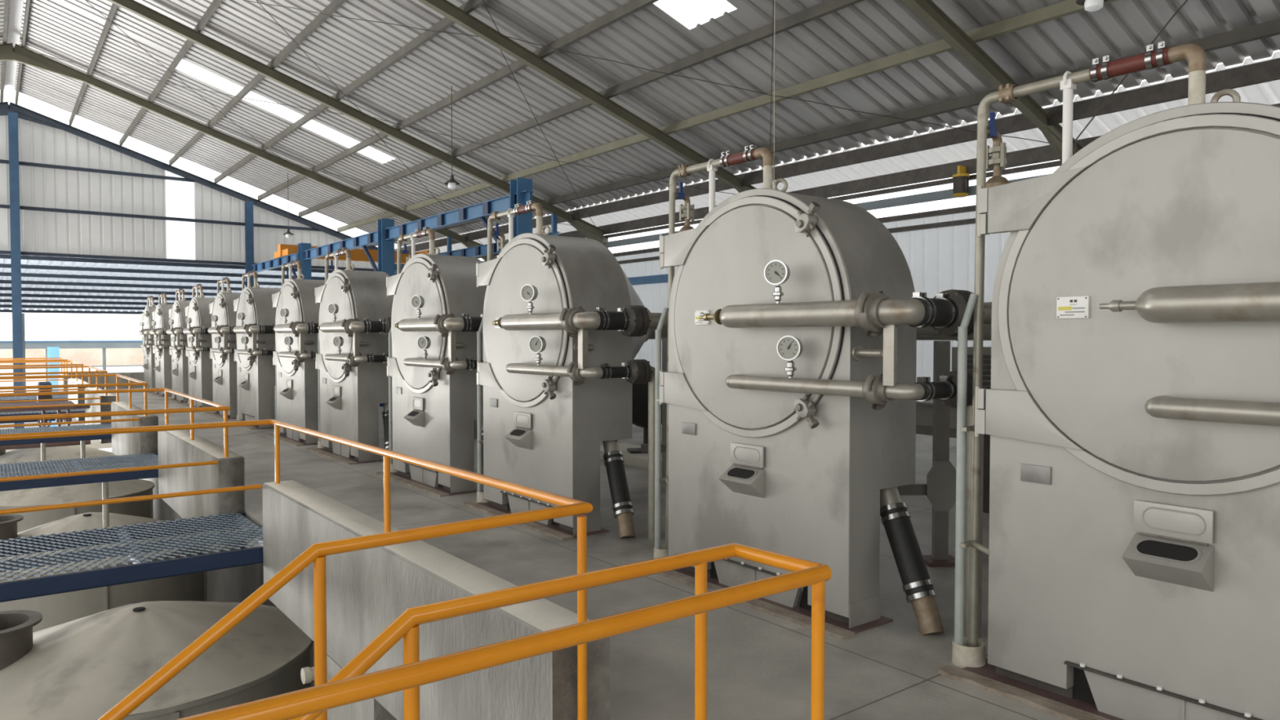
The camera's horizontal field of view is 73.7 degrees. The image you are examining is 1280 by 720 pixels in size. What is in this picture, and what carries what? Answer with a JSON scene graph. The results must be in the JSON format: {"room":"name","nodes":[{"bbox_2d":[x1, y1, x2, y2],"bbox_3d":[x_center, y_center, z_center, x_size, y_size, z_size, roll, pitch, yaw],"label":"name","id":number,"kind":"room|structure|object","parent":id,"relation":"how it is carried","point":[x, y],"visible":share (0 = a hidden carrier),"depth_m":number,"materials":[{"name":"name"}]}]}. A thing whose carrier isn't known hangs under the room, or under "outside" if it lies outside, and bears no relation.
{"room":"factory floor","nodes":[
{"label":"factory floor","id":0,"kind":"room"},
{"bbox_2d":[0,0,9,88],"bbox_3d":[-11.898,-5.329,5.466,13.080,4.316,39.350,-1,2,-37],"label":"ceiling","id":1,"kind":"structure","parent":0,"point":[2,2],"depth_m":19.89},
{"bbox_2d":[4,0,23,87],"bbox_3d":[-6.617,-7.598,9.463,0.900,0.186,39.400,-1,2,-37],"label":"ridge cap","id":2,"kind":"object","parent":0,"point":[15,10],"visible":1,"depth_m":20.71,"materials":[{"name":"metal"}]},
{"bbox_2d":[0,347,143,367],"bbox_3d":[-53.219,-1.075,102.789,160.000,3.030,8.000,-1,2,-37],"label":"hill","id":3,"kind":"object","parent":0,"point":[126,356],"visible":0.01,"depth_m":92.78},
{"bbox_2d":[0,364,143,452],"bbox_3d":[-59.889,0.200,111.574,280.000,0.200,190.000,-1,2,-37],"label":"ground","id":4,"kind":"structure","parent":0,"point":[96,444],"depth_m":62.06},
{"bbox_2d":[8,111,24,428],"bbox_3d":[-19.085,-1.590,26.133,0.240,11.850,0.200,-1,2,-37],"label":"steel column","id":5,"kind":"structure","parent":4,"relation":"on","point":[13,138],"depth_m":26.00,"materials":[{"name":"blue metal"}]},
{"bbox_2d":[47,346,59,426],"bbox_3d":[-18.907,0.988,27.522,0.340,2.820,0.040,-1,2,-37],"label":"sheet","id":6,"kind":"object","parent":4,"relation":"on","point":[52,352],"visible":0.36,"depth_m":27.49,"materials":[{"name":"blue"}]},
{"bbox_2d":[0,340,143,379],"bbox_3d":[-31.168,0.347,49.150,70.000,2.920,0.560,-1,2,-37],"label":"canopy","id":7,"kind":"object","parent":4,"relation":"on","point":[104,344],"visible":0.16,"depth_m":48.57,"materials":[{"name":"metal"}]},
{"bbox_2d":[0,101,377,249],"bbox_3d":[-19.229,-1.963,26.164,26.200,11.795,0.160,-1,2,-37],"label":"rafter","id":8,"kind":"object","parent":4,"relation":"on","point":[24,113],"visible":0.57,"depth_m":28.34,"materials":[{"name":"metal"}]},
{"bbox_2d":[244,200,253,287],"bbox_3d":[-13.781,-2.375,30.158,0.240,6.400,0.200,-1,2,-37],"label":"steel column","id":9,"kind":"structure","parent":8,"relation":"attached to","point":[249,220],"depth_m":30.03,"materials":[{"name":"blue metal"}]},
{"bbox_2d":[68,372,143,389],"bbox_3d":[-12.922,0.748,30.074,12.520,0.840,0.250,-1,2,-37],"label":"wall","id":10,"kind":"structure","parent":0,"point":[137,375],"depth_m":27.07,"materials":[{"name":"concrete"}]},
{"bbox_2d":[57,373,73,391],"bbox_3d":[-17.015,0.879,25.283,0.263,0.880,2.414,-1,2,-37],"label":"trim","id":11,"kind":"structure","parent":10,"relation":"attached to","point":[60,382],"depth_m":24.59,"materials":[{"name":"concrete"}]},
{"bbox_2d":[0,357,67,379],"bbox_3d":[-18.904,0.497,23.800,4.770,1.006,2.441,-1,2,-37],"label":"handrail","id":12,"kind":"object","parent":11,"relation":"attached to","point":[48,358],"visible":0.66,"depth_m":24.17,"materials":[{"name":"metal"}]},
{"bbox_2d":[0,253,334,311],"bbox_3d":[-22.978,-2.869,33.532,32.200,1.542,15.700,-1,2,-37],"label":"ceiling","id":13,"kind":"structure","parent":0,"point":[32,262],"depth_m":33.26,"materials":[{"name":"metal"}]},
{"bbox_2d":[0,309,143,314],"bbox_3d":[-27.514,-2.235,39.336,32.000,0.125,0.100,-1,2,-37],"label":"purlin","id":14,"kind":"object","parent":13,"relation":"attached to","point":[1,310],"visible":0.44,"depth_m":39.99,"materials":[{"name":"metal"}]},
{"bbox_2d":[0,304,145,310],"bbox_3d":[-26.407,-2.364,37.881,32.000,0.125,0.100,-1,2,-37],"label":"purlin","id":15,"kind":"object","parent":13,"relation":"attached to","point":[1,305],"visible":0.44,"depth_m":38.51,"materials":[{"name":"metal"}]},
{"bbox_2d":[0,298,173,305],"bbox_3d":[-25.301,-2.493,36.425,32.000,0.125,0.100,-1,2,-37],"label":"purlin","id":16,"kind":"object","parent":13,"relation":"attached to","point":[1,300],"visible":0.44,"depth_m":37.10,"materials":[{"name":"metal"}]},
{"bbox_2d":[0,293,191,300],"bbox_3d":[-24.194,-2.622,34.970,32.000,0.125,0.100,-1,2,-37],"label":"purlin","id":17,"kind":"object","parent":13,"relation":"attached to","point":[1,294],"visible":0.44,"depth_m":35.74,"materials":[{"name":"metal"}]},
{"bbox_2d":[0,286,217,296],"bbox_3d":[-23.088,-2.751,33.515,32.000,0.125,0.100,-1,2,-37],"label":"purlin","id":18,"kind":"object","parent":13,"relation":"attached to","point":[2,288],"visible":0.44,"depth_m":34.46,"materials":[{"name":"metal"}]},
{"bbox_2d":[0,280,241,290],"bbox_3d":[-21.981,-2.880,32.059,32.000,0.125,0.100,-1,2,-37],"label":"purlin","id":19,"kind":"object","parent":13,"relation":"attached to","point":[37,282],"visible":0.44,"depth_m":33.15,"materials":[{"name":"metal"}]},
{"bbox_2d":[0,271,281,285],"bbox_3d":[-20.875,-3.009,30.604,32.000,0.125,0.100,-1,2,-37],"label":"purlin","id":20,"kind":"object","parent":13,"relation":"attached to","point":[2,273],"visible":0.44,"depth_m":31.88,"materials":[{"name":"metal"}]},
{"bbox_2d":[0,263,324,279],"bbox_3d":[-19.768,-3.138,29.149,32.000,0.125,0.100,-1,2,-37],"label":"purlin","id":21,"kind":"object","parent":13,"relation":"attached to","point":[2,265],"visible":0.44,"depth_m":30.52,"materials":[{"name":"metal"}]},
{"bbox_2d":[0,253,396,275],"bbox_3d":[-18.661,-3.267,27.694,32.000,0.125,0.100,-1,2,-37],"label":"purlin","id":22,"kind":"object","parent":13,"relation":"attached to","point":[2,256],"visible":0.44,"depth_m":28.92,"materials":[{"name":"metal"}]},
{"bbox_2d":[0,115,377,268],"bbox_3d":[-19.115,-5.532,26.330,25.700,4.520,0.040,-1,2,-37],"label":"wall","id":23,"kind":"structure","parent":0,"point":[46,232],"depth_m":27.69,"materials":[{"name":"metal"}]},
{"bbox_2d":[0,159,195,182],"bbox_3d":[-19.259,-6.045,26.092,10.185,0.100,0.100,-1,2,-37],"label":"beam","id":24,"kind":"structure","parent":23,"relation":"attached to","point":[6,162],"depth_m":27.44,"materials":[{"name":"metal"}]},
{"bbox_2d":[0,204,319,231],"bbox_3d":[-19.259,-4.686,26.129,18.554,0.100,0.100,-1,2,-37],"label":"beam","id":25,"kind":"structure","parent":23,"relation":"attached to","point":[21,207],"depth_m":28.37,"materials":[{"name":"metal"}]},
{"bbox_2d":[164,170,195,260],"bbox_3d":[-15.624,-4.922,29.009,0.880,3.155,0.040,-1,2,-37],"label":"window","id":26,"kind":"structure","parent":23,"relation":"in","point":[180,195],"depth_m":28.99,"materials":[{"name":"white"}]},
{"bbox_2d":[0,250,396,272],"bbox_3d":[-19.259,-3.287,26.168,26.000,0.100,0.100,-1,2,-37],"label":"beam","id":27,"kind":"structure","parent":23,"relation":"attached to","point":[6,252],"depth_m":28.25,"materials":[{"name":"metal"}]},
{"bbox_2d":[142,477,314,686],"bbox_3d":[-4.606,3.207,11.576,0.200,3.055,39.850,-1,2,-37],"label":"wall","id":28,"kind":"structure","parent":0,"point":[232,584],"depth_m":14.73,"materials":[{"name":"concrete"}]},
{"bbox_2d":[103,385,1065,719],"bbox_3d":[-0.753,1.429,14.309,12.300,0.340,39.600,-1,2,-37],"label":"floor","id":29,"kind":"structure","parent":0,"point":[759,663],"depth_m":5.00,"materials":[{"name":"concrete"}]},
{"bbox_2d":[67,377,88,421],"bbox_3d":[-14.259,0.978,21.670,0.263,0.904,3.524,-1,2,-37],"label":"trim","id":30,"kind":"structure","parent":29,"relation":"attached to","point":[70,381],"depth_m":20.74,"materials":[{"name":"concrete"}]},
{"bbox_2d":[0,360,83,383],"bbox_3d":[-16.159,0.595,20.202,4.770,1.006,3.588,-1,2,-37],"label":"handrail","id":31,"kind":"object","parent":30,"relation":"attached to","point":[71,362],"visible":0.62,"depth_m":22.12,"materials":[{"name":"metal"}]},
{"bbox_2d":[0,408,84,416],"bbox_3d":[-14.678,1.217,18.209,5.101,0.142,1.548,-1,2,-37],"label":"catwalk","id":32,"kind":"object","parent":30,"relation":"attached to","point":[72,411],"visible":0.37,"depth_m":18.68,"materials":[{"name":"blue"}]},
{"bbox_2d":[84,387,115,444],"bbox_3d":[-11.136,1.090,17.576,0.263,0.904,3.524,-1,2,-37],"label":"concrete wall","id":33,"kind":"structure","parent":29,"relation":"attached to","point":[110,397],"depth_m":16.50,"materials":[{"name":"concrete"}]},
{"bbox_2d":[0,365,107,403],"bbox_3d":[-13.036,0.707,16.108,4.770,1.006,3.588,-1,2,-37],"label":"handrail","id":34,"kind":"object","parent":33,"relation":"attached to","point":[98,371],"visible":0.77,"depth_m":16.07,"materials":[{"name":"metal"}]},
{"bbox_2d":[0,423,111,445],"bbox_3d":[-11.556,1.329,14.115,5.101,0.142,1.548,-1,2,-37],"label":"catwalk","id":35,"kind":"object","parent":33,"relation":"attached to","point":[23,430],"visible":0.62,"depth_m":14.81,"materials":[{"name":"blue"}]},
{"bbox_2d":[111,401,158,479],"bbox_3d":[-8.014,1.202,13.482,0.239,0.880,3.500,-1,2,-37],"label":"concrete wall","id":36,"kind":"structure","parent":29,"relation":"attached to","point":[131,443],"depth_m":12.65,"materials":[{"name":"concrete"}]},
{"bbox_2d":[0,373,147,427],"bbox_3d":[-9.913,0.819,12.014,4.770,1.006,3.588,-1,2,-37],"label":"handrail","id":37,"kind":"object","parent":36,"relation":"attached to","point":[130,384],"visible":0.87,"depth_m":11.96,"materials":[{"name":"metal"}]},
{"bbox_2d":[0,453,158,491],"bbox_3d":[-8.433,1.441,10.022,5.101,0.142,1.548,-1,2,-37],"label":"catwalk","id":38,"kind":"object","parent":36,"relation":"attached to","point":[78,464],"visible":0.88,"depth_m":10.69,"materials":[{"name":"blue"}]},
{"bbox_2d":[102,481,109,528],"bbox_3d":[-6.899,1.880,11.017,0.120,0.800,0.120,-1,2,-37],"label":"post","id":39,"kind":"object","parent":38,"relation":"attached to","point":[104,485],"visible":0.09,"depth_m":10.99,"materials":[{"name":"white metal"}]},
{"bbox_2d":[137,295,156,392],"bbox_3d":[-14.088,-0.504,26.379,2.551,2.925,2.426,-1,2,-37],"label":"industrial autoclave","id":40,"kind":"object","parent":29,"relation":"on","point":[148,340],"visible":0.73,"depth_m":25.46,"materials":[{"name":"grey metal"}]},
{"bbox_2d":[148,293,173,396],"bbox_3d":[-12.694,-0.454,24.551,2.551,2.925,2.426,-1,2,-37],"label":"industrial autoclave","id":41,"kind":"object","parent":29,"relation":"on","point":[163,378],"visible":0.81,"depth_m":23.60,"materials":[{"name":"grey metal"}]},
{"bbox_2d":[166,288,190,403],"bbox_3d":[-10.965,-0.392,22.285,2.551,2.925,2.426,-1,2,-37],"label":"industrial autoclave","id":42,"kind":"object","parent":29,"relation":"on","point":[180,362],"visible":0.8,"depth_m":21.38,"materials":[{"name":"grey metal"}]},
{"bbox_2d":[181,284,215,408],"bbox_3d":[-9.540,-0.341,20.417,2.551,2.925,2.426,-1,2,-37],"label":"industrial autoclave","id":43,"kind":"object","parent":29,"relation":"on","point":[198,321],"visible":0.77,"depth_m":19.48,"materials":[{"name":"grey metal"}]},
{"bbox_2d":[157,429,245,551],"bbox_3d":[-4.888,1.314,9.384,0.239,0.880,3.510,-1,2,-37],"label":"concrete wall","id":44,"kind":"structure","parent":29,"relation":"attached to","point":[175,446],"depth_m":8.68,"materials":[{"name":"concrete"}]},
{"bbox_2d":[0,387,230,482],"bbox_3d":[-6.788,0.931,7.916,4.770,1.006,3.598,-1,2,-37],"label":"handrail","id":45,"kind":"object","parent":44,"relation":"attached to","point":[216,406],"visible":0.74,"depth_m":7.66,"materials":[{"name":"metal"}]},
{"bbox_2d":[0,512,263,602],"bbox_3d":[-5.310,1.552,5.928,5.101,0.142,1.548,-1,2,-37],"label":"catwalk","id":46,"kind":"object","parent":44,"relation":"attached to","point":[141,570],"visible":0.98,"depth_m":6.59,"materials":[{"name":"blue paint"}]},
{"bbox_2d":[204,277,241,419],"bbox_3d":[-7.819,-0.279,18.160,2.551,2.925,2.426,-1,2,-37],"label":"industrial autoclave","id":47,"kind":"object","parent":29,"relation":"on","point":[224,339],"visible":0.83,"depth_m":17.27,"materials":[{"name":"grey metal"}]},
{"bbox_2d":[0,43,497,261],"bbox_3d":[-15.288,-1.822,20.997,26.200,11.795,0.160,-1,2,-37],"label":"rafter","id":48,"kind":"object","parent":29,"relation":"on","point":[20,54],"visible":0.7,"depth_m":23.23,"materials":[{"name":"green metal"}]},
{"bbox_2d":[257,0,658,200],"bbox_3d":[-1.305,-5.301,14.271,0.050,0.166,40.500,-1,2,-37],"label":"purlin","id":49,"kind":"structure","parent":48,"relation":"attached to","point":[632,6],"depth_m":16.29,"materials":[{"name":"metal"}]},
{"bbox_2d":[337,0,1118,232],"bbox_3d":[0.922,-4.438,15.992,0.050,0.166,40.500,-1,2,-37],"label":"roof purlin","id":50,"kind":"structure","parent":48,"relation":"attached to","point":[1064,8],"depth_m":13.73,"materials":[{"name":"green metal"}]},
{"bbox_2d":[373,18,1279,246],"bbox_3d":[1.996,-4.022,16.823,0.050,0.166,40.500,-1,2,-37],"label":"roof purlin","id":51,"kind":"structure","parent":48,"relation":"attached to","point":[1269,28],"depth_m":13.77,"materials":[{"name":"metal"}]},
{"bbox_2d":[227,270,281,429],"bbox_3d":[-6.430,-0.229,16.340,2.551,2.925,2.426,-1,2,-37],"label":"industrial autoclave","id":52,"kind":"object","parent":29,"relation":"on","point":[255,318],"visible":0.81,"depth_m":15.42,"materials":[{"name":"grey metal"}]},
{"bbox_2d":[266,259,324,445],"bbox_3d":[-4.708,-0.168,14.082,2.551,2.925,2.426,-1,2,-37],"label":"industrial autoclave","id":53,"kind":"object","parent":29,"relation":"on","point":[295,328],"visible":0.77,"depth_m":13.23,"materials":[{"name":"grey metal"}]},
{"bbox_2d":[307,247,394,464],"bbox_3d":[-3.283,-0.116,12.214,2.551,2.925,2.426,-1,2,-37],"label":"industrial autoclave","id":54,"kind":"object","parent":29,"relation":"on","point":[355,311],"visible":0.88,"depth_m":11.35,"materials":[{"name":"grey metal"}]},
{"bbox_2d":[106,0,608,248],"bbox_3d":[-11.347,-1.681,15.830,26.200,11.795,0.160,-1,2,-37],"label":"rafter","id":55,"kind":"object","parent":29,"relation":"on","point":[587,229],"visible":0.74,"depth_m":19.11,"materials":[{"name":"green metal"}]},
{"bbox_2d":[395,213,560,264],"bbox_3d":[-6.071,-3.625,27.664,0.160,0.795,12.900,-1,2,-37],"label":"pipe","id":56,"kind":"object","parent":55,"relation":"hanging from","point":[478,251],"visible":0.37,"depth_m":26.12,"materials":[{"name":"metal"}]},
{"bbox_2d":[252,177,533,407],"bbox_3d":[-7.411,-1.171,22.683,1.150,4.400,19.300,-1,2,-37],"label":"beam","id":57,"kind":"object","parent":29,"relation":"on","point":[521,189],"visible":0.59,"depth_m":19.46,"materials":[{"name":"metal"}]},
{"bbox_2d":[274,244,429,263],"bbox_3d":[-9.446,-3.505,28.300,4.800,0.440,1.600,-1,2,-37],"label":"crane","id":58,"kind":"object","parent":57,"relation":"on","point":[283,250],"visible":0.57,"depth_m":28.14,"materials":[{"name":"orange"}]},
{"bbox_2d":[376,226,486,497],"bbox_3d":[-1.585,-0.056,9.988,2.551,2.925,2.426,-1,2,-37],"label":"industrial autoclave","id":59,"kind":"object","parent":29,"relation":"on","point":[438,304],"visible":0.77,"depth_m":9.17,"materials":[{"name":"grey metal"}]},
{"bbox_2d":[262,480,609,719],"bbox_3d":[-1.526,1.435,4.977,0.263,0.904,4.300,-1,2,-37],"label":"concrete wall","id":60,"kind":"structure","parent":29,"relation":"attached to","point":[368,589],"depth_m":4.22,"materials":[{"name":"concrete"}]},
{"bbox_2d":[0,419,593,719],"bbox_3d":[-3.414,1.637,3.510,4.771,2.236,4.432,-1,2,-37],"label":"handrail","id":61,"kind":"object","parent":60,"relation":"attached to","point":[317,553],"visible":0.91,"depth_m":3.03,"materials":[{"name":"metal"}]},
{"bbox_2d":[462,200,667,540],"bbox_3d":[-0.154,-0.004,8.112,2.551,2.925,2.426,-1,2,-37],"label":"industrial autoclave","id":62,"kind":"object","parent":29,"relation":"on","point":[563,326],"visible":0.98,"depth_m":7.30,"materials":[{"name":"grey metal"}]},
{"bbox_2d":[417,0,755,192],"bbox_3d":[-7.405,-1.540,10.663,26.200,11.795,0.160,-1,2,-37],"label":"rafter","id":63,"kind":"object","parent":29,"relation":"on","point":[446,8],"visible":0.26,"depth_m":15.27,"materials":[{"name":"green metal"}]},
{"bbox_2d":[213,0,488,183],"bbox_3d":[-2.418,-5.733,13.409,0.050,0.166,40.500,-1,2,-37],"label":"purlin","id":64,"kind":"structure","parent":63,"relation":"attached to","point":[468,6],"depth_m":17.49,"materials":[{"name":"metal"}]},
{"bbox_2d":[298,0,864,217],"bbox_3d":[-0.191,-4.870,15.132,0.050,0.166,40.500,-1,2,-37],"label":"purlin","id":65,"kind":"structure","parent":63,"relation":"attached to","point":[828,6],"depth_m":14.70,"materials":[{"name":"metal"}]},
{"bbox_2d":[627,274,668,285],"bbox_3d":[1.459,-2.031,20.493,0.130,0.200,7.900,-1,2,-37],"label":"wall girt","id":66,"kind":"structure","parent":63,"relation":"attached to","point":[661,278],"depth_m":21.98,"materials":[{"name":"blue paint"}]},
{"bbox_2d":[600,443,662,470],"bbox_3d":[-0.008,1.279,11.414,0.780,0.119,1.700,-1,2,-37],"label":"concrete plinth","id":67,"kind":"object","parent":29,"relation":"on","point":[637,460],"visible":0.26,"depth_m":11.00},
{"bbox_2d":[626,382,662,453],"bbox_3d":[0.100,0.660,11.353,0.800,1.120,0.480,0,2,-9],"label":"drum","id":68,"kind":"object","parent":29,"relation":"on","point":[640,391],"visible":0.24,"depth_m":11.12,"materials":[{"name":"metal"}]},
{"bbox_2d":[474,302,991,481],"bbox_3d":[-4.513,0.248,16.189,0.300,1.920,30.800,-1,2,-37],"label":"pipe","id":69,"kind":"object","parent":29,"relation":"on","point":[987,327],"visible":0.02,"depth_m":9.79,"materials":[{"name":"metal"}]},
{"bbox_2d":[653,144,991,639],"bbox_3d":[1.574,0.058,5.847,2.551,2.925,2.426,-1,2,-37],"label":"industrial autoclave","id":70,"kind":"object","parent":29,"relation":"on","point":[790,390],"visible":0.95,"depth_m":5.07,"materials":[{"name":"grey metal"}]},
{"bbox_2d":[897,340,955,567],"bbox_3d":[2.038,0.671,6.199,0.540,1.620,0.220,0,2,-2],"label":"pipe","id":71,"kind":"object","parent":29,"relation":"on","point":[940,488],"visible":0.75,"depth_m":6.17,"materials":[{"name":"metal"}]},
{"bbox_2d":[915,399,956,438],"bbox_3d":[-2.423,0.717,18.048,0.600,0.880,30.400,-1,2,-37],"label":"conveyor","id":72,"kind":"object","parent":29,"relation":"on","point":[924,410],"visible":0.02,"depth_m":10.03,"materials":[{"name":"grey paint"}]},
{"bbox_2d":[951,346,991,513],"bbox_3d":[3.505,0.657,7.975,0.580,1.550,1.000,-1,2,-37],"label":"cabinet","id":73,"kind":"object","parent":29,"relation":"on","point":[986,380],"visible":0.02,"depth_m":7.98,"materials":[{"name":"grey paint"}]},
{"bbox_2d":[901,0,1083,163],"bbox_3d":[-3.464,-1.398,5.497,26.200,11.795,0.160,-1,2,-37],"label":"rafter","id":74,"kind":"object","parent":29,"relation":"on","point":[927,11],"visible":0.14,"depth_m":11.60,"materials":[{"name":"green metal"}]},
{"bbox_2d":[0,0,8,102],"bbox_3d":[-7.094,-7.437,9.796,0.070,0.150,40.500,-1,2,-37],"label":"purlin","id":75,"kind":"structure","parent":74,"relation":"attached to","point":[6,2],"depth_m":20.32,"materials":[{"name":"metal"}]},
{"bbox_2d":[15,0,30,104],"bbox_3d":[-6.807,-7.435,10.015,0.050,0.166,40.500,-1,2,-37],"label":"purlin","id":76,"kind":"structure","parent":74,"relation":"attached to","point":[28,2],"depth_m":20.44,"materials":[{"name":"metal"}]},
{"bbox_2d":[68,3,117,125],"bbox_3d":[-5.726,-7.016,10.851,0.050,0.166,40.500,-1,2,-37],"label":"purlin","id":77,"kind":"structure","parent":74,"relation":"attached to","point":[113,10],"depth_m":20.18,"materials":[{"name":"metal"}]},
{"bbox_2d":[119,0,222,146],"bbox_3d":[-4.644,-6.596,11.688,0.050,0.166,40.500,-1,2,-37],"label":"purlin","id":78,"kind":"structure","parent":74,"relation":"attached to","point":[215,4],"depth_m":19.61,"materials":[{"name":"metal"}]},
{"bbox_2d":[168,0,346,165],"bbox_3d":[-3.515,-6.159,12.561,0.050,0.166,40.500,-1,2,-37],"label":"purlin","id":79,"kind":"structure","parent":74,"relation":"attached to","point":[334,5],"depth_m":18.08,"materials":[{"name":"metal"}]},
{"bbox_2d":[482,173,1049,262],"bbox_3d":[3.427,-3.031,17.942,0.100,0.150,40.500,-1,2,-37],"label":"wall girt","id":80,"kind":"structure","parent":74,"relation":"attached to","point":[948,193],"depth_m":16.06,"materials":[{"name":"metal"}]},
{"bbox_2d":[475,160,1062,258],"bbox_3d":[3.427,-3.261,17.935,0.100,0.070,40.500,-1,2,-37],"label":"wall girt","id":81,"kind":"structure","parent":74,"relation":"attached to","point":[1056,163],"depth_m":15.87,"materials":[{"name":"metal"}]},
{"bbox_2d":[952,165,969,197],"bbox_3d":[5.596,-3.098,14.806,0.342,0.525,0.281,0,2,-5],"label":"motor","id":82,"kind":"object","parent":81,"relation":"attached to","point":[961,180],"visible":1,"depth_m":14.73,"materials":[{"name":"metal"}]},
{"bbox_2d":[612,204,975,257],"bbox_3d":[3.427,-2.722,17.950,0.100,0.090,40.500,-1,2,-37],"label":"wall girt","id":83,"kind":"structure","parent":74,"relation":"attached to","point":[969,208],"depth_m":15.77,"materials":[{"name":"metal"}]},
{"bbox_2d":[617,217,975,264],"bbox_3d":[3.427,-2.502,17.956,0.100,0.080,40.500,-1,2,-37],"label":"wall girt","id":84,"kind":"structure","parent":74,"relation":"attached to","point":[968,221],"depth_m":15.66,"materials":[{"name":"metal"}]},
{"bbox_2d":[394,57,1279,252],"bbox_3d":[2.592,-3.749,17.285,0.060,0.250,40.500,-1,2,-37],"label":"roof purlin","id":85,"kind":"structure","parent":74,"relation":"attached to","point":[1268,70],"depth_m":13.98,"materials":[{"name":"metal"}]},
{"bbox_2d":[500,35,1048,143],"bbox_3d":[2.119,-4.385,13.763,8.984,2.103,0.012,0,2,7],"label":"rod","id":86,"kind":"object","parent":85,"relation":"attached to","point":[500,35],"visible":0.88,"depth_m":13.78,"materials":[{"name":"metal"}]},
{"bbox_2d":[558,102,1279,238],"bbox_3d":[3.387,-3.441,17.900,0.060,0.250,40.500,-1,2,-37],"label":"roof purlin","id":87,"kind":"structure","parent":74,"relation":"attached to","point":[1042,153],"depth_m":16.11,"materials":[{"name":"metal"}]},
{"bbox_2d":[1074,0,1187,154],"bbox_3d":[5.371,-1.531,8.585,0.016,5.892,2.012,-1,2,-37],"label":"wire","id":88,"kind":"object","parent":74,"relation":"attached to","point":[1185,2],"visible":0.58,"depth_m":9.00,"materials":[{"name":"metal"}]},
{"bbox_2d":[937,40,1279,719],"bbox_3d":[3.053,0.111,3.907,2.551,2.925,2.426,-1,2,-37],"label":"industrial autoclave","id":89,"kind":"object","parent":29,"relation":"on","point":[1131,417],"visible":1,"depth_m":3.56,"materials":[{"name":"metal"}]},
{"bbox_2d":[1059,303,1084,315],"bbox_3d":[1.888,-0.219,3.729,0.002,0.050,0.108,-1,2,-37],"label":"print","id":90,"kind":"object","parent":89,"relation":"attached to","point":[1065,309],"depth_m":3.73,"materials":[{"name":"white"}]},
{"bbox_2d":[14,0,1279,246],"bbox_3d":[-1.803,-5.743,13.155,11.830,3.910,39.350,-1,2,-37],"label":"ceiling","id":91,"kind":"structure","parent":0,"point":[344,49],"depth_m":16.25,"materials":[{"name":"metal"}]},
{"bbox_2d":[0,88,402,248],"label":"skylight","id":92,"kind":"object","parent":91,"relation":"in","point":[8,92],"depth_m":28.16,"materials":[{"name":"white"}]},
{"bbox_2d":[175,58,395,164],"bbox_3d":[-8.763,-6.136,21.327,5.120,1.694,0.900,-1,2,-37],"label":"window","id":93,"kind":"structure","parent":91,"relation":"in","point":[186,67],"depth_m":21.17,"materials":[{"name":"white"}]},
{"bbox_2d":[653,0,737,29],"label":"window","id":94,"kind":"structure","parent":91,"relation":"in","point":[690,13],"depth_m":12.57,"materials":[{"name":"white"}]},
{"bbox_2d":[1075,0,1108,11],"bbox_3d":[4.364,-4.133,8.185,0.312,1.549,0.312,-1,2,-37],"label":"pendant lamp","id":95,"kind":"object","parent":91,"relation":"hanging from","point":[1089,5],"visible":1,"depth_m":8.17,"materials":[{"name":"metal"}]},
{"bbox_2d":[615,211,1010,382],"bbox_3d":[3.526,-0.624,18.071,0.035,4.160,40.480,-1,2,-37],"label":"wall","id":96,"kind":"structure","parent":0,"point":[939,260],"depth_m":15.65,"materials":[{"name":"metal"}]},
{"bbox_2d":[402,51,1279,253],"bbox_3d":[3.378,-3.714,17.162,1.200,0.455,39.350,-1,2,-37],"label":"ceiling","id":97,"kind":"structure","parent":0,"point":[1268,92],"depth_m":15.08,"materials":[{"name":"metal"}]},
{"bbox_3d":[-0.351,1.637,2.683,1.140,0.120,0.740,-1,2,-37],"label":"floor","id":98,"kind":"structure","parent":0,"visible":0},
{"bbox_3d":[-1.525,2.362,1.776,1.850,1.480,0.700,-1,2,-37],"label":"stairs","id":99,"kind":"structure","parent":98,"relation":"attached to","visible":0},
{"bbox_2d":[174,542,831,719],"bbox_3d":[-1.588,1.709,1.034,5.071,2.228,0.399,-1,2,-37],"label":"handrail","id":100,"kind":"object","parent":99,"relation":"attached to","point":[350,685],"visible":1,"depth_m":2.02,"materials":[{"name":"metal"}]},
{"bbox_3d":[-10.884,4.997,5.672,17.400,0.200,38.000,-1,2,-37],"label":"floor","id":101,"kind":"structure","parent":0,"visible":0},
{"bbox_2d":[0,400,90,449],"bbox_3d":[-13.615,2.761,16.832,4.660,3.660,1.250,-1,2,-37],"label":"platform","id":102,"kind":"object","parent":101,"relation":"on","point":[43,410],"visible":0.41,"depth_m":17.43,"materials":[{"name":"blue metal"}]},
{"bbox_2d":[0,444,115,464],"bbox_3d":[-13.944,3.168,20.146,2.960,2.565,2.960,-1,2,-37],"label":"tank","id":103,"kind":"object","parent":101,"relation":"on","point":[52,453],"visible":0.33,"depth_m":19.56,"materials":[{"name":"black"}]},
{"bbox_2d":[0,479,154,533],"bbox_3d":[-10.821,3.280,16.052,2.960,2.565,2.960,-1,2,-37],"label":"tank","id":104,"kind":"object","parent":101,"relation":"on","point":[15,499],"visible":0.19,"depth_m":15.13,"materials":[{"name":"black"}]},
{"bbox_2d":[0,511,206,632],"bbox_3d":[-7.699,3.392,11.958,2.960,2.565,2.960,-1,2,-37],"label":"tank","id":105,"kind":"object","parent":101,"relation":"on","point":[57,609],"visible":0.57,"depth_m":11.15,"materials":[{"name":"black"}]},
{"bbox_2d":[0,600,313,719],"bbox_3d":[-4.576,3.504,7.865,2.960,2.565,2.960,-1,2,-37],"label":"tank","id":106,"kind":"object","parent":101,"relation":"on","point":[81,668],"visible":0.94,"depth_m":7.21,"materials":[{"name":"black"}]},
{"bbox_2d":[326,653,396,719],"bbox_3d":[-1.507,3.386,5.340,0.635,3.039,0.930,-1,2,-37],"label":"wall","id":107,"kind":"structure","parent":101,"relation":"on","point":[370,708],"depth_m":4.97,"materials":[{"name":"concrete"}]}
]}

